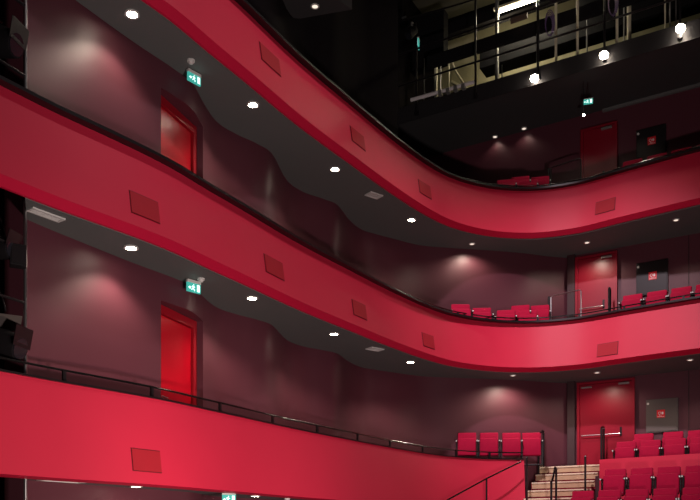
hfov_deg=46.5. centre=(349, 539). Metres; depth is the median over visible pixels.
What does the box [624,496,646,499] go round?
seat cushion
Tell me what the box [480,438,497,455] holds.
seat cushion
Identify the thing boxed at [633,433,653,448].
seat
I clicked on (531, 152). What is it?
wall
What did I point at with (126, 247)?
recessed light
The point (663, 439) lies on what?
seat cushion
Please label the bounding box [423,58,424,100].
pipe
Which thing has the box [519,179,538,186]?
seat
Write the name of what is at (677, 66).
ceiling
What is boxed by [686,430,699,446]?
seat
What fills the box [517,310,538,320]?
seat
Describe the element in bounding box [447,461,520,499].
handrail
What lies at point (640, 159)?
seat
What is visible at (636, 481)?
seat cushion
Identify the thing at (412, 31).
spotlight
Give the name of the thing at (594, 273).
door
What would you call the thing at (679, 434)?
seat
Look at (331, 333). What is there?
recessed light
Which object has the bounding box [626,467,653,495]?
seat
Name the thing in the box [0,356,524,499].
balcony
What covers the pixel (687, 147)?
seat
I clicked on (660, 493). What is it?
seat
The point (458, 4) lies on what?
bar
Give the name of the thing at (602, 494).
seat
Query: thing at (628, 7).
pipe
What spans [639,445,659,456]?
seat cushion
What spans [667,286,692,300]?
seat
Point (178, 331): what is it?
door
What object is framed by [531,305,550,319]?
seat
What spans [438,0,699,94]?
wall
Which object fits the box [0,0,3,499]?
wall
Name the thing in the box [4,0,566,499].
wall
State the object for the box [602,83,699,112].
trim
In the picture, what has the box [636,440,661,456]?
seat
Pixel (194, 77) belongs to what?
exit sign
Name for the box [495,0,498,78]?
pipe
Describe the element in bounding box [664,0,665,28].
pipe
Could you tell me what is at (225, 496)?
exit sign
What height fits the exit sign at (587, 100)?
0.128 m
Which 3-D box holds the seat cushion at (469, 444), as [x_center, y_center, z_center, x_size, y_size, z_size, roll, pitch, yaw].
[2.896,-2.301,20.191,0.450,0.453,0.157,0,0,10]
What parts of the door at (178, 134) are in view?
frame post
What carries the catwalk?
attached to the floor
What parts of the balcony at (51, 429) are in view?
rail post, access panel, rail post, rail post, handrail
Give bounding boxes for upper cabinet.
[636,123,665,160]
[636,258,667,295]
[646,397,677,432]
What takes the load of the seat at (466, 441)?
on the floor
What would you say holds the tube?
attached to the gallery railing at (679, 35)
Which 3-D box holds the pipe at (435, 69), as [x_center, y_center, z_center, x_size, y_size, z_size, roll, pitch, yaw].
[2.304,-12.119,21.835,0.095,1.630,0.100,0,0,0]
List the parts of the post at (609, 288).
post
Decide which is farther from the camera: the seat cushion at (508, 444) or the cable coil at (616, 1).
the seat cushion at (508, 444)
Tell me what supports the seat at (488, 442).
on the floor
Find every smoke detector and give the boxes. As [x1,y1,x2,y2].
[187,58,194,64]
[197,277,204,282]
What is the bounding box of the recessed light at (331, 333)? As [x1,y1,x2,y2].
[329,332,338,335]
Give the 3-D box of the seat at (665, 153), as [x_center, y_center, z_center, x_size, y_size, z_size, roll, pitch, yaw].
[7.252,-8.762,19.303,0.540,0.820,0.370,0,0,31]
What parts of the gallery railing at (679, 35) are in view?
post, post, rail, post, post, post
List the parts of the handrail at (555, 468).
post, post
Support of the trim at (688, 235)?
attached to the wall at (531, 152)
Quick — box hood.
[0,313,21,330]
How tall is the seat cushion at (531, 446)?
0.453 m
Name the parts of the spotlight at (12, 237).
barn door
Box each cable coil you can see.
[545,10,554,35]
[608,0,618,15]
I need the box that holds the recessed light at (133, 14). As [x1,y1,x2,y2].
[124,9,139,19]
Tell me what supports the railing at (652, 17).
attached to the pipe
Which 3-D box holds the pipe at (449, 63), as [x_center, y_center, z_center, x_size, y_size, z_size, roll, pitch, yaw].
[2.629,-12.119,21.645,0.034,1.630,0.036,0,0,0]
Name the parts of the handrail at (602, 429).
post, post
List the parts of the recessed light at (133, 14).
bulb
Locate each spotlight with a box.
[0,15,28,58]
[0,228,22,259]
[0,323,32,360]
[404,22,417,39]
[530,73,538,82]
[600,50,607,59]
[676,23,684,32]
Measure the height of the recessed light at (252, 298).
0.017 m
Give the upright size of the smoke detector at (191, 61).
0.061 m
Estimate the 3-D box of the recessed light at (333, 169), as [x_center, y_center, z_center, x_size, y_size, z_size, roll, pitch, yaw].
[-0.297,-7.333,16.124,0.206,0.017,0.206,0,0,0]
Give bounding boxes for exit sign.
[186,278,200,293]
[187,68,200,86]
[222,493,235,499]
[584,98,592,104]
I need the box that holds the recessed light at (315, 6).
[311,3,318,9]
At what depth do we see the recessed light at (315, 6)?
16.52 m
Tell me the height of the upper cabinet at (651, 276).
0.812 m
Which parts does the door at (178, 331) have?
frame post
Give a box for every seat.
[450,304,473,315]
[456,433,477,457]
[472,308,493,318]
[478,433,499,457]
[495,310,516,319]
[497,179,516,186]
[500,433,522,458]
[511,176,530,184]
[511,305,530,319]
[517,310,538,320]
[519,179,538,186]
[520,433,542,465]
[531,176,550,185]
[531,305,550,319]
[570,491,594,499]
[597,490,620,499]
[600,469,626,495]
[612,441,636,458]
[618,158,642,167]
[618,293,643,308]
[620,489,648,499]
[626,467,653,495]
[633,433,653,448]
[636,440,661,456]
[643,290,667,304]
[647,152,666,159]
[648,488,677,499]
[653,466,681,497]
[661,431,683,447]
[661,438,687,455]
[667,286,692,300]
[671,147,691,152]
[678,487,699,499]
[681,465,699,488]
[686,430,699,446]
[686,437,699,453]
[692,285,699,296]
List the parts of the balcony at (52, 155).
access panel, access panel, access panel, handrail, access panel, access panel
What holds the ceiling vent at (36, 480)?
in the ceiling at (218, 494)
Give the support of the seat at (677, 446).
on the floor
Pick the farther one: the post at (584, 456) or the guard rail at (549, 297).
the guard rail at (549, 297)
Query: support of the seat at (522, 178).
on the floor
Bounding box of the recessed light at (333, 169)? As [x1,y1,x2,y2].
[330,167,339,171]
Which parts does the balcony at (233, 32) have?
access panel, access panel, access panel, handrail, access panel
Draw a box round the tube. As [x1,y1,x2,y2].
[410,80,474,101]
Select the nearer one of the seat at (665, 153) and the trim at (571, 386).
the seat at (665, 153)
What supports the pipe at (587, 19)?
on the floor
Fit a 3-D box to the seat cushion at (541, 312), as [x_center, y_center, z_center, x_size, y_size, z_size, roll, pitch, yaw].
[4.764,-5.549,20.436,0.450,0.453,0.157,0,0,14]
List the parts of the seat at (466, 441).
backrest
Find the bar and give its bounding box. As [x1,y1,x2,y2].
[402,0,473,20]
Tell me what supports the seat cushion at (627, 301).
on the seat at (636, 298)
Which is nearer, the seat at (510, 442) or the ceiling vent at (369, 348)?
the ceiling vent at (369, 348)
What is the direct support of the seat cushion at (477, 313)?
on the seat at (478, 311)
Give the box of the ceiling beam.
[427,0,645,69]
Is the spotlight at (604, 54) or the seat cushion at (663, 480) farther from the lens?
the spotlight at (604, 54)
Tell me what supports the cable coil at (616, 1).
hanging from the gallery railing at (679, 35)
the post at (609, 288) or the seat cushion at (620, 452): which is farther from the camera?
the post at (609, 288)
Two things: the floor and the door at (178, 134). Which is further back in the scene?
the floor
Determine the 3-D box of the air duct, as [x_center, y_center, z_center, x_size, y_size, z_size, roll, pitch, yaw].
[5.365,-14.094,20.980,7.618,0.420,0.300,0,0,30]
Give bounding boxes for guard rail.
[548,158,581,183]
[548,289,581,319]
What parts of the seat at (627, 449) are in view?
backrest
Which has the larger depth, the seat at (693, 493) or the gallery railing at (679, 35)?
the gallery railing at (679, 35)
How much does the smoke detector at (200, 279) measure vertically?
0.061 m
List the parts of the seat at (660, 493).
backrest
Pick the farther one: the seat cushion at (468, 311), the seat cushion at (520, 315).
the seat cushion at (520, 315)
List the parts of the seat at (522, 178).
backrest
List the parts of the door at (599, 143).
frame post, frame post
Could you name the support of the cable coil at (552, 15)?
hanging from the gallery railing at (679, 35)
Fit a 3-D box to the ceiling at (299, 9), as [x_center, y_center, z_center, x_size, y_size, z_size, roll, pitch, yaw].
[-3.259,-10.959,12.642,2.104,0.250,10.162,0,0,28]
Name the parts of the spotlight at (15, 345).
barn door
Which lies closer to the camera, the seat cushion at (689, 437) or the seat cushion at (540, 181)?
the seat cushion at (689, 437)
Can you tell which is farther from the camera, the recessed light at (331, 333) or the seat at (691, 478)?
the seat at (691, 478)
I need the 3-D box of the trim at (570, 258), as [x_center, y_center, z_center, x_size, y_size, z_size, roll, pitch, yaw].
[5.713,-6.223,21.029,0.190,2.239,0.100,0,0,31]
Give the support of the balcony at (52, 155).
attached to the ceiling at (300, 328)
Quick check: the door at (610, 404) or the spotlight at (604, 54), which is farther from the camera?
the door at (610, 404)
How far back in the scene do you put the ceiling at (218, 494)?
12.86 m
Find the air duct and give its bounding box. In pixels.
[448,0,569,40]
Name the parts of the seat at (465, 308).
backrest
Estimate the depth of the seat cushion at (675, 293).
18.98 m
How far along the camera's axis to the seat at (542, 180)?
20.41 m
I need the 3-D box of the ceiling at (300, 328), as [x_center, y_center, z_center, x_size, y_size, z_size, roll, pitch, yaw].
[2.149,-4.143,16.588,16.841,0.120,7.031,0,0,-26]
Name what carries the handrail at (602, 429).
on the stair
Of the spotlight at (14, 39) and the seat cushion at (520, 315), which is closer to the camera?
the spotlight at (14, 39)
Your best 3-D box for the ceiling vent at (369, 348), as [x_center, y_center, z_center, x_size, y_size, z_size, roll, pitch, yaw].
[0.534,-4.072,17.400,0.340,0.020,0.220,0,0,-37]
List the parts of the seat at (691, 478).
backrest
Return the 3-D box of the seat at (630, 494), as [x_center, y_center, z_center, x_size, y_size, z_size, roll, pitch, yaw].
[5.815,-0.630,16.579,0.540,0.820,0.370,0,0,31]
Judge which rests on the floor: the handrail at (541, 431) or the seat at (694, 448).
the seat at (694, 448)
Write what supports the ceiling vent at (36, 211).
in the ceiling at (300, 328)
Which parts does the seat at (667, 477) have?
backrest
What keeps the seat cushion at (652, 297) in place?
on the seat at (661, 294)
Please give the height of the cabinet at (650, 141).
0.766 m
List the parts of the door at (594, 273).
frame post, frame post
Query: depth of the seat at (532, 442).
20.14 m
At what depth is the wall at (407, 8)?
22.32 m
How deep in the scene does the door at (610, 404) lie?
20.60 m
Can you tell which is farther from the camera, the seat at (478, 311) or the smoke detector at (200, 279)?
the seat at (478, 311)
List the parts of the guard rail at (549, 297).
black post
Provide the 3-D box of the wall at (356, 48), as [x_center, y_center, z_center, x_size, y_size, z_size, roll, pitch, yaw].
[-1.833,-11.040,15.449,1.033,6.720,11.121,0,0,28]
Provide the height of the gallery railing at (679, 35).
2.842 m
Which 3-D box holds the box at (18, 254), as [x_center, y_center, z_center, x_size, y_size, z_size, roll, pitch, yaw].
[-4.072,-3.480,9.996,0.190,0.260,0.167,0,0,-25]
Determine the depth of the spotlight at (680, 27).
17.70 m
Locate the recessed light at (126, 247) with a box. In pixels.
[123,245,138,250]
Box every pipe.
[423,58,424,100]
[434,67,437,97]
[448,63,449,86]
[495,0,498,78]
[536,0,536,66]
[555,3,556,60]
[576,0,578,54]
[586,19,587,51]
[616,11,617,42]
[623,7,624,40]
[627,5,630,39]
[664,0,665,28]
[669,2,670,26]
[675,0,676,24]
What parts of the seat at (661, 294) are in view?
backrest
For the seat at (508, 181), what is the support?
on the floor
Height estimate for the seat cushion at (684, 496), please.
0.453 m
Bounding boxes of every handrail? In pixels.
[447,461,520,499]
[537,430,544,474]
[550,467,556,499]
[600,426,604,459]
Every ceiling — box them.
[25,198,699,382]
[27,479,305,499]
[76,0,699,257]
[283,0,351,18]
[398,38,699,157]
[412,0,500,18]
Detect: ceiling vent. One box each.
[26,207,65,222]
[36,480,80,482]
[365,191,382,199]
[366,347,383,351]
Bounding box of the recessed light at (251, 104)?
[247,101,258,108]
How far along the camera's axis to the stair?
19.99 m
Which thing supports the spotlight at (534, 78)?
attached to the gallery railing at (679, 35)
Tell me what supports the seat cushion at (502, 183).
on the seat at (508, 181)
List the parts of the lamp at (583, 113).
rod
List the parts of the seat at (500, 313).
backrest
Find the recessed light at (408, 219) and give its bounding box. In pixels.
[407,218,415,221]
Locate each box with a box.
[9,243,26,268]
[579,0,596,5]
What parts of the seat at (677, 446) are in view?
backrest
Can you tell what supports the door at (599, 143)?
in the wall at (531, 152)
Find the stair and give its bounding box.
[523,464,598,499]
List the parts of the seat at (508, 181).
backrest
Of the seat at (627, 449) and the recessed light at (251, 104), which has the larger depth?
the seat at (627, 449)
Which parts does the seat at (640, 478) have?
backrest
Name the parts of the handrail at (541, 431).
post, post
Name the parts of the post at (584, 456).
post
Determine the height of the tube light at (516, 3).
0.155 m
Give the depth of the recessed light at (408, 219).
18.66 m
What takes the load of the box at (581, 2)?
on the railing at (652, 17)
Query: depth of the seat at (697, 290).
18.79 m
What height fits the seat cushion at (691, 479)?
0.453 m
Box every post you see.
[526,457,527,499]
[584,456,586,490]
[608,287,610,310]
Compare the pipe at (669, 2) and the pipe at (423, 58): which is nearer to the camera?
the pipe at (669, 2)
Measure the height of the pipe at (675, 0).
3.602 m
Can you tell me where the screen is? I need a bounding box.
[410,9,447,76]
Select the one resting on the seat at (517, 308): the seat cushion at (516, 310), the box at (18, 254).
the seat cushion at (516, 310)
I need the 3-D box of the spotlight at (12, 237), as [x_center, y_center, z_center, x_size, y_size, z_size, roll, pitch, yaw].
[-4.355,-3.686,9.968,0.621,0.529,0.363,0,0,12]
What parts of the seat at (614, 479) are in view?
backrest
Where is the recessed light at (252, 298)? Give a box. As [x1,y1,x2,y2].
[246,296,257,300]
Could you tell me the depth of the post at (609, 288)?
20.05 m
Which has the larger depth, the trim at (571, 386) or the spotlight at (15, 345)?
the trim at (571, 386)
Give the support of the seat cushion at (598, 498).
on the seat at (602, 494)
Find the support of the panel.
attached to the wall at (466, 73)
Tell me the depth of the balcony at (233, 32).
17.80 m
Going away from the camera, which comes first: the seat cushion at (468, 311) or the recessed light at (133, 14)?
the recessed light at (133, 14)
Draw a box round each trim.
[567,254,575,317]
[567,381,575,465]
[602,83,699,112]
[688,235,688,430]
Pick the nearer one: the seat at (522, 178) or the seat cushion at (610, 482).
the seat cushion at (610, 482)
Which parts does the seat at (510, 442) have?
backrest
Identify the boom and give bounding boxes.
[0,0,26,499]
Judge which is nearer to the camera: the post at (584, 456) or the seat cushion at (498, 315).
the post at (584, 456)
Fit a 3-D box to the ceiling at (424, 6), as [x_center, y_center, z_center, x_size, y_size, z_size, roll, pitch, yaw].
[5.908,-15.080,20.930,10.672,0.232,4.408,0,0,30]
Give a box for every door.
[161,95,196,173]
[161,305,196,405]
[575,250,617,316]
[577,377,634,464]
[580,121,617,179]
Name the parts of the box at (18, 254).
plate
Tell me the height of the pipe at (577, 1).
3.602 m
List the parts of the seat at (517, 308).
backrest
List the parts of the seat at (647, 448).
backrest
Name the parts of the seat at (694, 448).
backrest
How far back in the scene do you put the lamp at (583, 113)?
19.37 m
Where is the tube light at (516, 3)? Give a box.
[493,0,535,12]
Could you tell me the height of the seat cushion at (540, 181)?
0.453 m
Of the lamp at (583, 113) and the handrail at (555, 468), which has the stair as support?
the handrail at (555, 468)
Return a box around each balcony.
[0,75,699,372]
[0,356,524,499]
[141,0,699,238]
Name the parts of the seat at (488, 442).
backrest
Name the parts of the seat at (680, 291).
backrest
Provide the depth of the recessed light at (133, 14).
11.36 m
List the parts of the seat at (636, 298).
backrest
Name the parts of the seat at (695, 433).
backrest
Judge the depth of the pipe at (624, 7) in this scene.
19.01 m
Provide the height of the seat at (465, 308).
0.820 m
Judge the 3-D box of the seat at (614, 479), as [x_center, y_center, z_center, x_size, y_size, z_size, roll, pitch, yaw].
[5.698,-1.129,17.571,0.540,0.820,0.370,0,0,31]
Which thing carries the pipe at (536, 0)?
on the floor
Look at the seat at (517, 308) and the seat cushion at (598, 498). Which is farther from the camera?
the seat at (517, 308)
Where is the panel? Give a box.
[510,13,527,23]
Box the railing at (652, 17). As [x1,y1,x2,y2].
[480,0,699,77]
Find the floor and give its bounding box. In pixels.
[595,476,598,499]
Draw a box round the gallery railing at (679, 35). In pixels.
[398,0,682,115]
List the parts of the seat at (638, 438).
backrest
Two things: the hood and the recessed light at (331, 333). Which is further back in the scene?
the recessed light at (331, 333)
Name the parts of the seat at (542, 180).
backrest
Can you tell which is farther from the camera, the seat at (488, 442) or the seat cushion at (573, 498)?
the seat at (488, 442)
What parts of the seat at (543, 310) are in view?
backrest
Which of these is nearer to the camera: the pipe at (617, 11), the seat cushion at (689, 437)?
the pipe at (617, 11)
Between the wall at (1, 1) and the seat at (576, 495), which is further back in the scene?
the seat at (576, 495)
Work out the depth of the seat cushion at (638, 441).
19.68 m
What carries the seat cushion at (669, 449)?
on the seat at (677, 446)
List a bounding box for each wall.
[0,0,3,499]
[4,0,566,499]
[247,0,397,136]
[398,0,433,149]
[426,87,699,464]
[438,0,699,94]
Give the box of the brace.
[448,49,467,87]
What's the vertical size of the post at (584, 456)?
1.179 m
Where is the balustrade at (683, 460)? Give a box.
[599,453,699,498]
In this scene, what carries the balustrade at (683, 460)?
on the floor
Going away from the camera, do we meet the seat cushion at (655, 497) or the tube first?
the seat cushion at (655, 497)
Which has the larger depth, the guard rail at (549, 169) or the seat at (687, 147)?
the guard rail at (549, 169)
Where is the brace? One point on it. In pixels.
(456, 72)
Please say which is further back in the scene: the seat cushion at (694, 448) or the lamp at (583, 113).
the lamp at (583, 113)
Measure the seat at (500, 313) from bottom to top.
0.820 m
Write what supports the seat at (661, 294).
on the floor
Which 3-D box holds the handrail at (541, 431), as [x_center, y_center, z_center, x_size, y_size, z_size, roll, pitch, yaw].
[4.854,-2.227,20.705,0.062,1.170,0.452,0,0,31]
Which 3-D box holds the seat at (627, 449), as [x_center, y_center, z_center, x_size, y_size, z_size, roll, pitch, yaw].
[6.511,-1.929,19.276,0.540,0.820,0.370,0,0,31]
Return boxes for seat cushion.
[452,309,470,315]
[458,438,475,455]
[473,312,491,318]
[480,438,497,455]
[497,314,514,319]
[501,182,514,186]
[502,438,520,455]
[515,309,528,319]
[518,314,536,320]
[522,438,540,455]
[537,309,548,319]
[538,179,548,185]
[570,497,592,499]
[597,497,619,499]
[603,475,624,495]
[615,447,634,458]
[621,298,640,308]
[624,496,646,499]
[629,474,651,494]
[633,439,651,448]
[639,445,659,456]
[646,294,665,304]
[652,495,675,499]
[656,473,679,494]
[662,437,681,447]
[664,444,684,455]
[670,291,690,300]
[681,494,699,499]
[684,472,699,487]
[687,436,699,446]
[689,443,699,453]
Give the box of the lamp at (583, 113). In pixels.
[582,81,584,116]
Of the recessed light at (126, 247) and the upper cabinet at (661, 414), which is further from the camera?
the upper cabinet at (661, 414)
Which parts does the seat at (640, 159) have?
backrest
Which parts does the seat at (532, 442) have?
backrest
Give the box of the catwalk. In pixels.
[398,18,699,124]
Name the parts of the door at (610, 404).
frame post, frame post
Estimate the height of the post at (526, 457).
2.580 m
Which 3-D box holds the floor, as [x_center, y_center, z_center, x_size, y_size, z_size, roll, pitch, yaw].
[8.434,-0.082,18.634,5.232,3.363,1.392,0,0,31]
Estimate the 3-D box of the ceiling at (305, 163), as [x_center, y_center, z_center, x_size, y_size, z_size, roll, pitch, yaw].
[2.149,-7.403,16.588,16.841,0.120,7.031,0,0,-26]
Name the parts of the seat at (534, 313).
backrest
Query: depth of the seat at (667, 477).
16.96 m
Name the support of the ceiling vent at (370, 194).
in the ceiling at (305, 163)
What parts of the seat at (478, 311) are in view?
backrest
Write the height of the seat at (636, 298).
0.820 m
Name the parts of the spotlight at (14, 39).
barn door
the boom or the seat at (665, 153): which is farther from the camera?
the seat at (665, 153)
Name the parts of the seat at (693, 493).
backrest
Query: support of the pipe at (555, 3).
on the floor
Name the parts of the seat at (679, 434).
backrest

